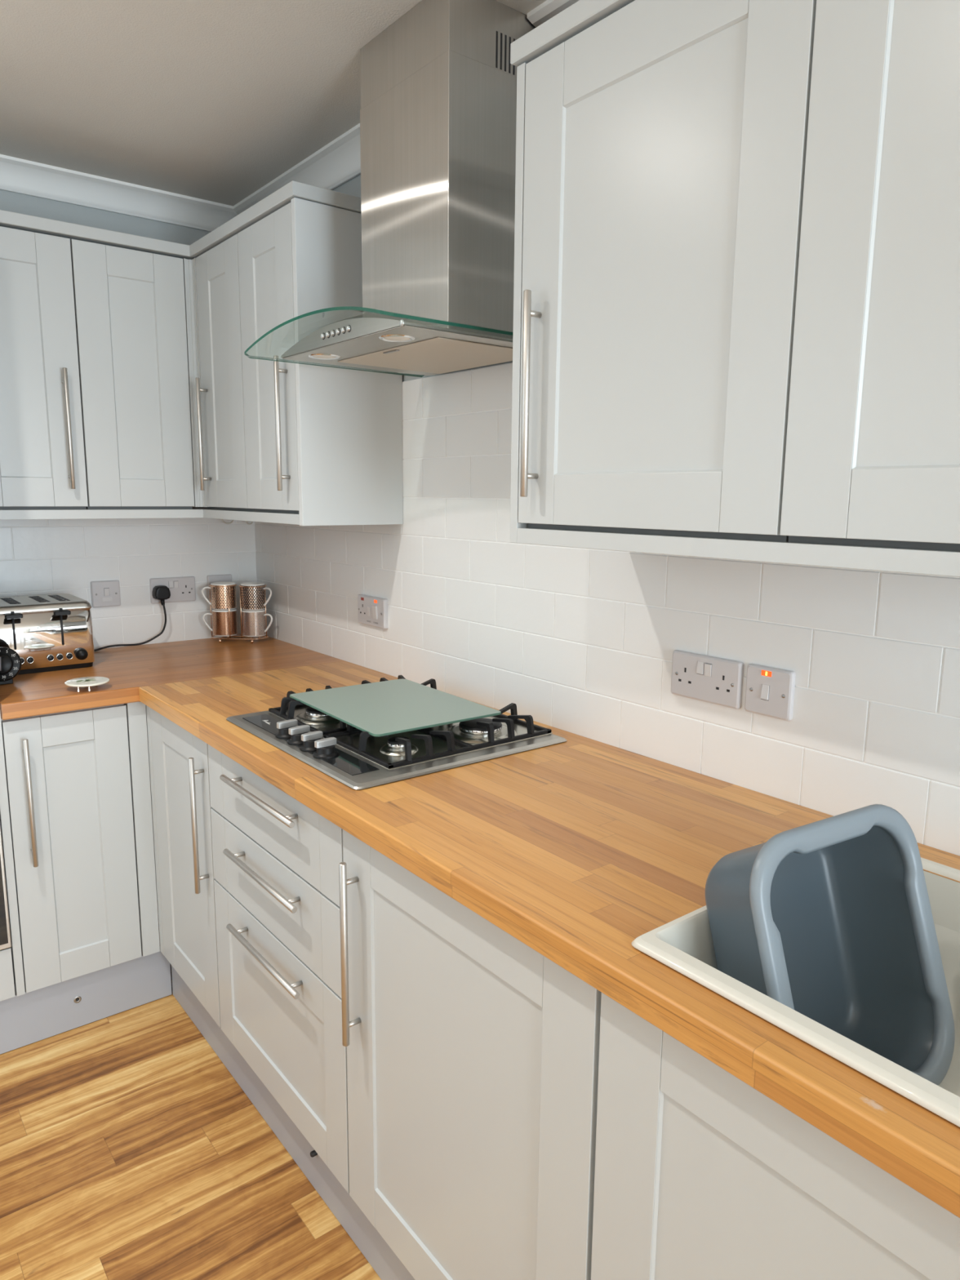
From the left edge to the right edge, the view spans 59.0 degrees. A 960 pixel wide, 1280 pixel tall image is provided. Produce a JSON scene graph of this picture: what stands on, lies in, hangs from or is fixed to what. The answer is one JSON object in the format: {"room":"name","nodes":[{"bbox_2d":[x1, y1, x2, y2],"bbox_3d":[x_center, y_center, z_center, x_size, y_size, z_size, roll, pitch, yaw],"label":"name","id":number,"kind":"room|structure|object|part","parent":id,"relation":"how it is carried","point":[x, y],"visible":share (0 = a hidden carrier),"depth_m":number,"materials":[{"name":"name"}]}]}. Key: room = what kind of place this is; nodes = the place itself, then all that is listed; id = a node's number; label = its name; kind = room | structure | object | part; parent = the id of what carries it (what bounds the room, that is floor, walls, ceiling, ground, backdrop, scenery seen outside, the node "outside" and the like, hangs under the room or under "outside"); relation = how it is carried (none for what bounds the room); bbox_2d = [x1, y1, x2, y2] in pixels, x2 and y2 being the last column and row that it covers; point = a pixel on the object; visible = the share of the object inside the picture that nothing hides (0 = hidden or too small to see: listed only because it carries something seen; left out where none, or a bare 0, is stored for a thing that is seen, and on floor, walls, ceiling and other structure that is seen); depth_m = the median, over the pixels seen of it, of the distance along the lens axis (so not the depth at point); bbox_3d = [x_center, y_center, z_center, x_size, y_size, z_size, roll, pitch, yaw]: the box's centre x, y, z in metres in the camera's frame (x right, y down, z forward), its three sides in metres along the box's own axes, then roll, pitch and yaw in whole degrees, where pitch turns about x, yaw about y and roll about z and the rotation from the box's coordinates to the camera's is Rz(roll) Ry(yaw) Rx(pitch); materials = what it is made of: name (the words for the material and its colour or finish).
{"room":"kitchen","nodes":[
{"label":"kitchen","id":0,"kind":"room"},
{"bbox_2d":[0,189,257,899],"bbox_3d":[-1.946,-0.141,2.195,2.857,2.322,0.100,-7,12,-38],"label":"wall","id":1,"kind":"structure","parent":0,"point":[38,557],"depth_m":2.74,"materials":[{"name":"grey paint"}]},
{"bbox_2d":[0,226,88,510],"bbox_3d":[-1.295,-0.723,2.335,0.298,0.730,0.324,-7,12,-38],"label":"upper cabinet","id":2,"kind":"object","parent":1,"relation":"attached to","point":[42,466],"visible":0.99,"depth_m":2.27,"materials":[{"name":"grey wood"}]},
{"bbox_3d":[-1.123,-0.574,2.312,0.012,0.320,0.034,-7,12,-38],"label":"handle","id":3,"kind":"part","parent":2,"relation":"part of","materials":[{"name":"silver metal"}]},
{"bbox_2d":[90,580,120,607],"bbox_3d":[-1.198,-0.148,2.718,0.087,0.084,0.012,-7,12,-38],"label":"fused spur","id":4,"kind":"object","parent":1,"relation":"attached to","point":[104,593],"visible":1,"depth_m":2.71,"materials":[{"name":"white plastic"}]},
{"bbox_2d":[103,588,109,595],"bbox_3d":[-1.195,-0.153,2.715,0.015,0.024,0.005,-7,12,-38],"label":"rocker switch","id":5,"kind":"object","parent":4,"relation":"attached to","point":[106,591],"depth_m":2.71,"materials":[{"name":"white plastic"}]},
{"bbox_2d":[0,154,237,231],"bbox_3d":[-1.848,-1.243,1.973,2.754,0.072,0.068,-7,12,-38],"label":"trim","id":6,"kind":"structure","parent":1,"relation":"attached to","point":[19,175],"depth_m":2.55,"materials":[{"name":"white"}]},
{"bbox_2d":[70,238,194,509],"bbox_3d":[-1.068,-0.754,2.532,0.299,0.730,0.291,-7,12,-38],"label":"upper cabinet","id":7,"kind":"object","parent":1,"relation":"attached to","point":[130,304],"visible":0.96,"depth_m":2.42,"materials":[{"name":"grey wood"}]},
{"bbox_2d":[0,509,299,524],"bbox_3d":[-0.889,-0.313,2.160,0.643,0.026,0.664,-7,12,-38],"label":"pelmet","id":8,"kind":"object","parent":7,"relation":"attached to","point":[273,517],"visible":0.96,"depth_m":2.38,"materials":[{"name":"grey wood"}]},
{"bbox_2d":[149,576,195,603],"bbox_3d":[-1.030,-0.168,2.849,0.150,0.084,0.012,-7,12,-38],"label":"double socket","id":9,"kind":"object","parent":1,"relation":"attached to","point":[181,588],"visible":0.69,"depth_m":2.85,"materials":[{"name":"white plastic"}]},
{"bbox_2d":[168,581,173,588],"bbox_3d":[-1.034,-0.185,2.838,0.015,0.023,0.004,-7,12,-38],"label":"rocker switch","id":10,"kind":"object","parent":9,"relation":"attached to","point":[170,583],"depth_m":2.84,"materials":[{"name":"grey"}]},
{"bbox_2d":[173,580,178,587],"bbox_3d":[-1.020,-0.187,2.849,0.015,0.023,0.004,-7,12,-38],"label":"rocker switch","id":11,"kind":"object","parent":9,"relation":"attached to","point":[175,582],"depth_m":2.85,"materials":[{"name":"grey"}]},
{"bbox_2d":[206,573,231,599],"bbox_3d":[-0.903,-0.185,2.948,0.087,0.084,0.011,-7,12,-38],"label":"blank plate","id":12,"kind":"object","parent":1,"relation":"attached to","point":[228,577],"visible":0.36,"depth_m":2.93,"materials":[{"name":"white plastic"}]},
{"bbox_2d":[0,899,381,1279],"bbox_3d":[-0.160,1.442,0.221,2.950,0.100,5.800,-7,12,-38],"label":"floor","id":13,"kind":"structure","parent":0,"point":[130,1150],"depth_m":1.79,"materials":[{"name":"brown wood"}]},
{"bbox_2d":[0,711,25,1001],"bbox_3d":[-1.575,-0.071,2.021,0.636,1.950,0.645,-7,12,-38],"label":"housing","id":14,"kind":"object","parent":13,"relation":"on","point":[11,972],"visible":0.83,"depth_m":2.11,"materials":[{"name":"grey wood"}]},
{"bbox_2d":[0,823,11,950],"bbox_3d":[-1.558,0.455,2.078,0.599,0.622,0.604,-7,12,-38],"label":"oven","id":15,"kind":"object","parent":14,"relation":"in","point":[5,933],"visible":1,"depth_m":2.09,"materials":[{"name":"silver metal"}]},
{"bbox_3d":[-1.399,0.545,1.888,0.585,0.477,0.005,-7,12,-38],"label":"door glass","id":16,"kind":"part","parent":15,"relation":"part of","materials":[{"name":"black"}]},
{"bbox_3d":[-1.416,0.863,1.953,0.605,0.132,0.019,-7,12,-38],"label":"drawer","id":17,"kind":"part","parent":14,"relation":"part of","materials":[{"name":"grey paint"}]},
{"bbox_2d":[0,703,142,992],"bbox_3d":[-1.211,0.492,2.400,0.286,0.717,0.626,-7,12,-38],"label":"base cabinet","id":18,"kind":"object","parent":13,"relation":"on","point":[68,774],"visible":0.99,"depth_m":2.18,"materials":[{"name":"white wood"}]},
{"bbox_3d":[-1.106,0.399,2.084,0.012,0.326,0.034,-7,12,-38],"label":"handle","id":19,"kind":"part","parent":18,"relation":"part of","materials":[{"name":"silver metal"}]},
{"bbox_2d":[0,635,345,719],"bbox_3d":[-0.968,0.084,2.542,0.922,0.040,0.632,-7,12,-38],"label":"countertop","id":20,"kind":"structure","parent":18,"relation":"on","point":[127,668],"depth_m":2.42,"materials":[{"name":"brown wood"}]},
{"bbox_2d":[0,647,22,684],"bbox_3d":[-1.246,0.068,2.215,0.090,0.097,0.054,-2,10,-13],"label":"timer","id":21,"kind":"object","parent":20,"relation":"on","point":[11,664],"visible":1,"depth_m":2.21,"materials":[{"name":"black plastic"}]},
{"bbox_3d":[-1.242,0.063,2.201,0.055,0.054,0.023,-2,10,-14],"label":"knob","id":22,"kind":"part","parent":21,"relation":"part of","materials":[{"name":"black plastic"}]},
{"bbox_2d":[0,585,170,675],"bbox_3d":[-1.187,-0.038,2.542,0.606,0.195,0.310,-7,12,-38],"label":"toaster","id":23,"kind":"object","parent":20,"relation":"on","point":[48,633],"visible":0.88,"depth_m":2.37,"materials":[{"name":"silver metal"}]},
{"bbox_3d":[-1.260,-0.067,2.291,0.043,0.018,0.022,-7,12,-38],"label":"lever","id":24,"kind":"part","parent":23,"relation":"part of","materials":[{"name":"black plastic"}]},
{"bbox_3d":[-1.166,-0.078,2.364,0.043,0.018,0.022,-7,12,-38],"label":"lever","id":25,"kind":"part","parent":23,"relation":"part of","materials":[{"name":"black plastic"}]},
{"bbox_3d":[-1.181,-0.035,2.705,0.364,0.136,0.026,-8,13,-41],"label":"power cord","id":26,"kind":"part","parent":23,"relation":"part of","materials":[{"name":"black rubber"}]},
{"bbox_2d":[64,676,109,693],"bbox_3d":[-1.008,0.114,2.179,0.106,0.021,0.106,-7,12,-38],"label":"stand","id":27,"kind":"object","parent":20,"relation":"on","point":[89,682],"visible":1,"depth_m":2.16,"materials":[{"name":"white ceramic"}]},
{"bbox_2d":[76,679,93,682],"bbox_3d":[-1.013,0.104,2.179,0.049,0.001,0.028,-7,12,-38],"label":"print","id":28,"kind":"object","parent":27,"relation":"on","point":[77,680],"depth_m":2.18,"materials":[{"name":"green paint"}]},
{"bbox_2d":[208,584,268,643],"bbox_3d":[-0.820,-0.092,2.887,0.195,0.192,0.096,1,10,3],"label":"mug rack","id":29,"kind":"object","parent":20,"relation":"on","point":[251,639],"visible":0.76,"depth_m":2.86,"materials":[{"name":"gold metal"}]},
{"bbox_2d":[202,608,237,636],"bbox_3d":[-0.880,-0.060,2.887,0.107,0.090,0.082,-7,12,-38],"label":"mug","id":30,"kind":"object","parent":29,"relation":"in","point":[220,619],"visible":0.89,"depth_m":2.86,"materials":[{"name":"brown ceramic"}]},
{"bbox_3d":[-0.922,-0.059,2.880,0.035,0.066,0.007,-2,10,-16],"label":"handle","id":31,"kind":"part","parent":30,"relation":"part of","materials":[{"name":"white ceramic"}]},
{"bbox_2d":[201,582,236,610],"bbox_3d":[-0.880,-0.148,2.872,0.107,0.090,0.082,-7,12,-38],"label":"mug","id":32,"kind":"object","parent":30,"relation":"on","point":[220,598],"visible":1,"depth_m":2.85,"materials":[{"name":"brown"}]},
{"bbox_3d":[-0.921,-0.148,2.865,0.035,0.066,0.007,-2,10,-16],"label":"handle","id":33,"kind":"part","parent":32,"relation":"part of","materials":[{"name":"white ceramic"}]},
{"bbox_2d":[241,608,272,637],"bbox_3d":[-0.764,-0.059,2.885,0.085,0.090,0.099,-7,12,-38],"label":"mug","id":34,"kind":"object","parent":29,"relation":"in","point":[253,622],"visible":0.94,"depth_m":2.86,"materials":[{"name":"silver"}]},
{"bbox_2d":[240,582,271,610],"bbox_3d":[-0.763,-0.147,2.870,0.085,0.090,0.099,-7,12,-38],"label":"mug","id":35,"kind":"object","parent":34,"relation":"on","point":[251,598],"visible":0.99,"depth_m":2.84,"materials":[{"name":"silver"}]},
{"bbox_3d":[-0.717,-0.145,2.862,0.035,0.065,0.007,3,10,15],"label":"handle","id":36,"kind":"part","parent":35,"relation":"part of","materials":[{"name":"white ceramic"}]},
{"bbox_3d":[-0.718,-0.057,2.877,0.035,0.065,0.007,3,10,15],"label":"handle","id":37,"kind":"part","parent":34,"relation":"part of","materials":[{"name":"white ceramic"}]},
{"bbox_2d":[0,950,172,1054],"bbox_3d":[-1.349,0.993,2.043,1.192,0.146,0.020,-7,12,-38],"label":"plinth","id":38,"kind":"object","parent":13,"relation":"on","point":[33,1016],"visible":0.94,"depth_m":2.26,"materials":[{"name":"grey wood"}]},
{"bbox_2d":[149,707,220,1027],"bbox_3d":[-0.533,0.518,2.284,0.600,0.717,0.407,-7,12,-38],"label":"base cabinet","id":39,"kind":"object","parent":13,"relation":"on","point":[180,765],"visible":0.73,"depth_m":2.11,"materials":[{"name":"white wood"}]},
{"bbox_2d":[125,702,164,956],"bbox_3d":[-0.895,0.515,2.289,0.064,0.718,0.045,-7,12,-38],"label":"post","id":40,"kind":"object","parent":39,"relation":"attached to","point":[137,722],"visible":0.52,"depth_m":2.28,"materials":[{"name":"grey wood"}]},
{"bbox_3d":[-0.646,0.426,1.952,0.034,0.326,0.012,-7,12,-38],"label":"handle","id":41,"kind":"part","parent":39,"relation":"part of","materials":[{"name":"silver metal"}]},
{"bbox_2d":[138,661,959,1217],"bbox_3d":[0.225,0.308,1.299,0.608,0.040,2.826,-7,12,-38],"label":"countertop","id":42,"kind":"structure","parent":39,"relation":"on","point":[579,848],"depth_m":1.21,"materials":[{"name":"brown wood"}]},
{"bbox_2d":[226,675,566,789],"bbox_3d":[-0.194,0.168,1.821,0.503,0.051,0.585,-7,12,-38],"label":"gas hob","id":43,"kind":"object","parent":42,"relation":"in","point":[358,759],"visible":0.77,"depth_m":1.68,"materials":[{"name":"metal"}]},
{"bbox_3d":[-0.396,0.187,1.746,0.049,0.018,0.049,-7,12,-38],"label":"knob","id":44,"kind":"part","parent":43,"relation":"part of","materials":[{"name":"black plastic"}]},
{"bbox_3d":[-0.362,0.195,1.704,0.049,0.018,0.049,-7,12,-38],"label":"knob","id":45,"kind":"part","parent":43,"relation":"part of","materials":[{"name":"black plastic"}]},
{"bbox_2d":[268,706,346,736],"bbox_3d":[-0.248,0.161,1.964,0.404,0.002,0.251,-7,12,-38],"label":"tray","id":46,"kind":"object","parent":43,"relation":"on","point":[325,723],"depth_m":1.85,"materials":[{"name":"black metal"}]},
{"bbox_3d":[-0.328,0.202,1.661,0.049,0.018,0.049,-7,12,-38],"label":"knob","id":47,"kind":"part","parent":43,"relation":"part of","materials":[{"name":"black plastic"}]},
{"bbox_3d":[-0.354,0.204,1.709,0.057,0.002,0.485,-7,12,-38],"label":"control panel","id":48,"kind":"part","parent":43,"relation":"part of","materials":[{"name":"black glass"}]},
{"bbox_3d":[-0.351,0.169,1.889,0.119,0.006,0.119,-7,12,-38],"label":"burner","id":49,"kind":"part","parent":43,"relation":"part of","materials":[{"name":"silver metal"}]},
{"bbox_3d":[-0.294,0.210,1.618,0.049,0.018,0.049,-7,12,-38],"label":"knob","id":50,"kind":"part","parent":43,"relation":"part of","materials":[{"name":"black plastic"}]},
{"bbox_2d":[289,679,501,737],"bbox_3d":[-0.193,0.142,1.851,0.317,0.009,0.408,-7,12,-38],"label":"board","id":51,"kind":"object","parent":43,"relation":"on","point":[391,707],"visible":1,"depth_m":1.82,"materials":[{"name":"green glass"}]},
{"bbox_3d":[-0.194,0.190,1.825,0.503,0.007,0.585,-7,12,-38],"label":"hob plate","id":52,"kind":"part","parent":43,"relation":"part of","materials":[{"name":"metal"}]},
{"bbox_3d":[-0.158,0.211,1.654,0.075,0.006,0.075,-7,12,-38],"label":"burner","id":53,"kind":"part","parent":43,"relation":"part of","materials":[{"name":"silver metal"}]},
{"bbox_2d":[323,715,552,769],"bbox_3d":[-0.084,0.198,1.759,0.404,0.002,0.253,-7,12,-38],"label":"tray","id":54,"kind":"object","parent":43,"relation":"on","point":[377,753],"depth_m":1.69,"materials":[{"name":"black metal"}]},
{"bbox_3d":[0.001,0.192,1.778,0.154,0.006,0.154,-7,12,-38],"label":"burner","id":55,"kind":"part","parent":43,"relation":"part of","materials":[{"name":"silver metal"}]},
{"bbox_2d":[631,857,959,1127],"bbox_3d":[0.544,0.459,0.895,0.496,0.215,0.595,-7,12,-38],"label":"sink","id":56,"kind":"object","parent":42,"relation":"in","point":[685,944],"visible":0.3,"depth_m":0.90,"materials":[{"name":"white ceramic"}]},
{"bbox_2d":[705,804,955,1085],"bbox_3d":[0.410,0.364,1.007,0.293,0.321,0.201,-5,11,-31],"label":"bowl","id":57,"kind":"object","parent":56,"relation":"in","point":[830,919],"visible":0.61,"depth_m":1.05,"materials":[{"name":"grey plastic"}]},
{"bbox_2d":[207,743,349,1192],"bbox_3d":[-0.216,0.589,1.887,0.600,0.717,0.610,-7,12,-38],"label":"base cabinet","id":58,"kind":"object","parent":13,"relation":"on","point":[276,860],"visible":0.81,"depth_m":1.68,"materials":[{"name":"white wood"}]},
{"bbox_3d":[-0.429,0.308,1.654,0.034,0.012,0.326,-7,12,-38],"label":"handle","id":59,"kind":"part","parent":58,"relation":"part of","materials":[{"name":"silver metal"}]},
{"bbox_3d":[-0.431,0.470,1.681,0.034,0.012,0.326,-7,12,-38],"label":"handle","id":60,"kind":"part","parent":58,"relation":"part of","materials":[{"name":"silver metal"}]},
{"bbox_3d":[-0.433,0.639,1.710,0.034,0.012,0.326,-7,12,-38],"label":"handle","id":61,"kind":"part","parent":58,"relation":"part of","materials":[{"name":"silver metal"}]},
{"bbox_3d":[-0.416,0.344,1.684,0.019,0.154,0.609,-7,12,-38],"label":"drawer","id":62,"kind":"part","parent":58,"relation":"part of","materials":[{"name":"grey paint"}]},
{"bbox_3d":[-0.417,0.507,1.712,0.019,0.168,0.609,-7,12,-38],"label":"drawer","id":63,"kind":"part","parent":58,"relation":"part of","materials":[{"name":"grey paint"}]},
{"bbox_3d":[-0.420,0.781,1.758,0.019,0.378,0.609,-7,12,-38],"label":"drawer","id":64,"kind":"part","parent":58,"relation":"part of","materials":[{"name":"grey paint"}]},
{"bbox_2d":[171,965,414,1279],"bbox_3d":[0.012,1.134,1.296,0.030,0.146,2.857,-7,12,-38],"label":"plinth","id":65,"kind":"object","parent":13,"relation":"on","point":[368,1240],"visible":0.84,"depth_m":1.79,"materials":[{"name":"grey wood"}]},
{"bbox_2d":[338,829,601,1279],"bbox_3d":[0.158,0.673,1.419,0.600,0.717,0.590,-7,12,-38],"label":"base cabinet","id":66,"kind":"object","parent":13,"relation":"on","point":[473,1055],"visible":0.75,"depth_m":1.22,"materials":[{"name":"white wood"}]},
{"bbox_3d":[-0.216,0.522,1.413,0.034,0.326,0.012,-7,12,-38],"label":"handle","id":67,"kind":"part","parent":66,"relation":"part of","materials":[{"name":"silver metal"}]},
{"bbox_2d":[591,992,959,1279],"bbox_3d":[0.527,0.755,0.957,0.600,0.717,0.592,-7,12,-38],"label":"base cabinet","id":68,"kind":"object","parent":13,"relation":"on","point":[700,1174],"visible":0.4,"depth_m":0.85,"materials":[{"name":"white wood"}]},
{"bbox_2d":[0,0,546,206],"bbox_3d":[-0.137,-0.945,-0.186,2.950,0.100,5.800,-7,12,-38],"label":"ceiling","id":69,"kind":"structure","parent":0,"point":[212,100],"depth_m":1.92,"materials":[{"name":"white paint"}]},
{"bbox_2d":[254,173,959,856],"bbox_3d":[0.972,0.110,0.887,0.100,2.322,5.800,-7,12,-38],"label":"wall","id":70,"kind":"structure","parent":0,"point":[583,642],"depth_m":1.69,"materials":[{"name":"white tile"}]},
{"bbox_2d":[191,233,254,511],"bbox_3d":[-0.727,-0.760,2.589,0.324,0.730,0.622,-7,12,-38],"label":"upper cabinet","id":71,"kind":"object","parent":70,"relation":"attached to","point":[217,272],"visible":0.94,"depth_m":2.39,"materials":[{"name":"grey wood"}]},
{"bbox_2d":[182,257,206,506],"bbox_3d":[-0.840,-0.755,2.522,0.042,0.710,0.046,-7,12,-38],"label":"post","id":72,"kind":"object","parent":71,"relation":"attached to","point":[189,265],"visible":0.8,"depth_m":2.51,"materials":[{"name":"grey wood"}]},
{"bbox_3d":[-0.808,-0.600,2.481,0.034,0.320,0.012,-7,12,-38],"label":"handle","id":73,"kind":"part","parent":71,"relation":"part of","materials":[{"name":"silver metal"}]},
{"bbox_2d":[221,519,233,524],"bbox_3d":[-0.858,-0.418,2.885,0.057,0.048,0.004,-7,12,-38],"label":"cable loop","id":74,"kind":"object","parent":71,"relation":"hanging from","point":[224,522],"visible":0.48,"depth_m":2.88,"materials":[{"name":"beige"}]},
{"bbox_2d":[237,197,403,525],"bbox_3d":[-0.431,-0.684,2.220,0.324,0.750,0.332,-7,12,-38],"label":"upper cabinet","id":75,"kind":"object","parent":70,"relation":"attached to","point":[323,445],"visible":0.91,"depth_m":2.10,"materials":[{"name":"grey wood"}]},
{"bbox_2d":[0,180,361,259],"bbox_3d":[-0.750,-1.087,2.238,1.139,0.031,0.506,2,10,9],"label":"crown molding","id":76,"kind":"structure","parent":75,"relation":"on","point":[282,196],"depth_m":2.22,"materials":[{"name":"grey wood"}]},
{"bbox_3d":[-0.531,-0.689,2.152,0.019,0.707,0.310,-7,12,-38],"label":"door","id":77,"kind":"part","parent":75,"relation":"part of","materials":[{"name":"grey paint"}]},
{"bbox_3d":[-0.484,-0.527,2.075,0.034,0.320,0.012,-7,12,-38],"label":"handle","id":78,"kind":"part","parent":75,"relation":"part of","materials":[{"name":"silver metal"}]},
{"bbox_3d":[-0.321,-0.664,2.109,0.292,0.749,0.019,-7,12,-38],"label":"panel","id":79,"kind":"part","parent":75,"relation":"part of","materials":[{"name":"white wood"}]},
{"bbox_2d":[357,594,387,629],"bbox_3d":[-0.309,-0.081,2.409,0.019,0.084,0.148,-7,12,-38],"label":"control unit","id":80,"kind":"object","parent":70,"relation":"attached to","point":[372,611],"visible":1,"depth_m":2.40,"materials":[{"name":"white plastic"}]},
{"bbox_2d":[367,606,369,616],"bbox_3d":[-0.317,-0.081,2.414,0.005,0.026,0.012,-7,12,-38],"label":"rocker switch","id":81,"kind":"object","parent":80,"relation":"attached to","point":[368,607],"depth_m":2.41,"materials":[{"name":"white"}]},
{"bbox_2d":[371,605,377,619],"bbox_3d":[-0.295,-0.077,2.384,0.010,0.038,0.020,-7,12,-38],"label":"rocker switch","id":82,"kind":"object","parent":80,"relation":"attached to","point":[374,608],"depth_m":2.38,"materials":[{"name":"white plastic"}]},
{"bbox_2d":[244,0,535,377],"bbox_3d":[-0.147,-0.897,1.700,0.472,0.630,0.582,-7,12,-38],"label":"hood","id":83,"kind":"object","parent":70,"relation":"attached to","point":[438,109],"visible":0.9,"depth_m":1.64,"materials":[{"name":"metal"}]},
{"bbox_2d":[280,317,512,359],"bbox_3d":[-0.126,-0.612,1.764,0.392,0.042,0.485,-7,12,-38],"label":"hood","id":84,"kind":"object","parent":83,"relation":"attached to","point":[362,338],"depth_m":1.65,"materials":[{"name":"silver metal"}]},
{"bbox_3d":[-0.126,-0.595,1.768,0.388,0.002,0.481,-7,12,-38],"label":"underside panel","id":85,"kind":"part","parent":83,"relation":"part of","materials":[{"name":"metal"}]},
{"bbox_2d":[233,0,578,214],"bbox_3d":[0.919,-0.991,0.650,0.068,0.072,5.604,-7,12,-38],"label":"trim","id":86,"kind":"structure","parent":70,"relation":"attached to","point":[337,162],"depth_m":2.30,"materials":[{"name":"white"}]},
{"bbox_2d":[510,0,816,542],"bbox_3d":[0.317,-0.516,1.284,0.324,0.752,0.518,-7,12,-38],"label":"upper cabinet","id":87,"kind":"object","parent":70,"relation":"attached to","point":[661,145],"visible":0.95,"depth_m":1.17,"materials":[{"name":"grey wood"}]},
{"bbox_3d":[0.175,-0.551,1.487,0.292,0.749,0.018,-7,12,-38],"label":"panel","id":88,"kind":"part","parent":87,"relation":"part of","materials":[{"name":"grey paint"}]},
{"bbox_3d":[0.082,-0.393,1.367,0.034,0.320,0.012,-7,12,-38],"label":"handle","id":89,"kind":"part","parent":87,"relation":"part of","materials":[{"name":"silver metal"}]},
{"bbox_2d":[510,0,635,66],"bbox_3d":[0.513,-0.863,0.996,0.298,0.031,1.125,-7,12,-38],"label":"crown molding","id":90,"kind":"structure","parent":87,"relation":"on","point":[582,15],"depth_m":1.25,"materials":[{"name":"grey wood"}]},
{"bbox_2d":[671,649,743,709],"bbox_3d":[0.404,0.070,1.522,0.012,0.084,0.150,-7,12,-38],"label":"double socket","id":91,"kind":"object","parent":70,"relation":"attached to","point":[718,681],"visible":1,"depth_m":1.51,"materials":[{"name":"white plastic"}]},
{"bbox_2d":[696,661,704,675],"bbox_3d":[0.396,0.051,1.523,0.004,0.023,0.015,-7,12,-38],"label":"rocker switch","id":92,"kind":"object","parent":91,"relation":"attached to","point":[700,664],"depth_m":1.52,"materials":[{"name":"grey plastic"}]},
{"bbox_2d":[704,662,711,676],"bbox_3d":[0.406,0.053,1.510,0.004,0.023,0.015,-7,12,-38],"label":"rocker switch","id":93,"kind":"object","parent":91,"relation":"attached to","point":[708,666],"depth_m":1.51,"materials":[{"name":"grey plastic"}]},
{"bbox_2d":[744,663,795,720],"bbox_3d":[0.483,0.087,1.422,0.012,0.084,0.088,-7,12,-38],"label":"switch","id":94,"kind":"object","parent":70,"relation":"attached to","point":[769,691],"visible":1,"depth_m":1.42,"materials":[{"name":"white plastic"}]},
{"bbox_2d":[760,684,768,700],"bbox_3d":[0.478,0.087,1.422,0.005,0.025,0.014,-7,12,-38],"label":"rocker switch","id":95,"kind":"object","parent":94,"relation":"attached to","point":[764,687],"depth_m":1.42,"materials":[{"name":"white plastic"}]},
{"bbox_2d":[779,0,959,551],"bbox_3d":[0.663,-0.448,0.848,0.324,0.732,0.596,-7,12,-38],"label":"upper cabinet","id":96,"kind":"object","parent":70,"relation":"attached to","point":[873,450],"visible":0.97,"depth_m":0.94,"materials":[{"name":"grey wood"}]},
{"bbox_2d":[516,528,959,577],"bbox_3d":[0.410,-0.104,1.032,0.018,0.026,1.098,-7,12,-38],"label":"pelmet","id":97,"kind":"object","parent":96,"relation":"attached to","point":[939,562],"visible":1,"depth_m":1.08,"materials":[{"name":"grey wood"}]}
]}

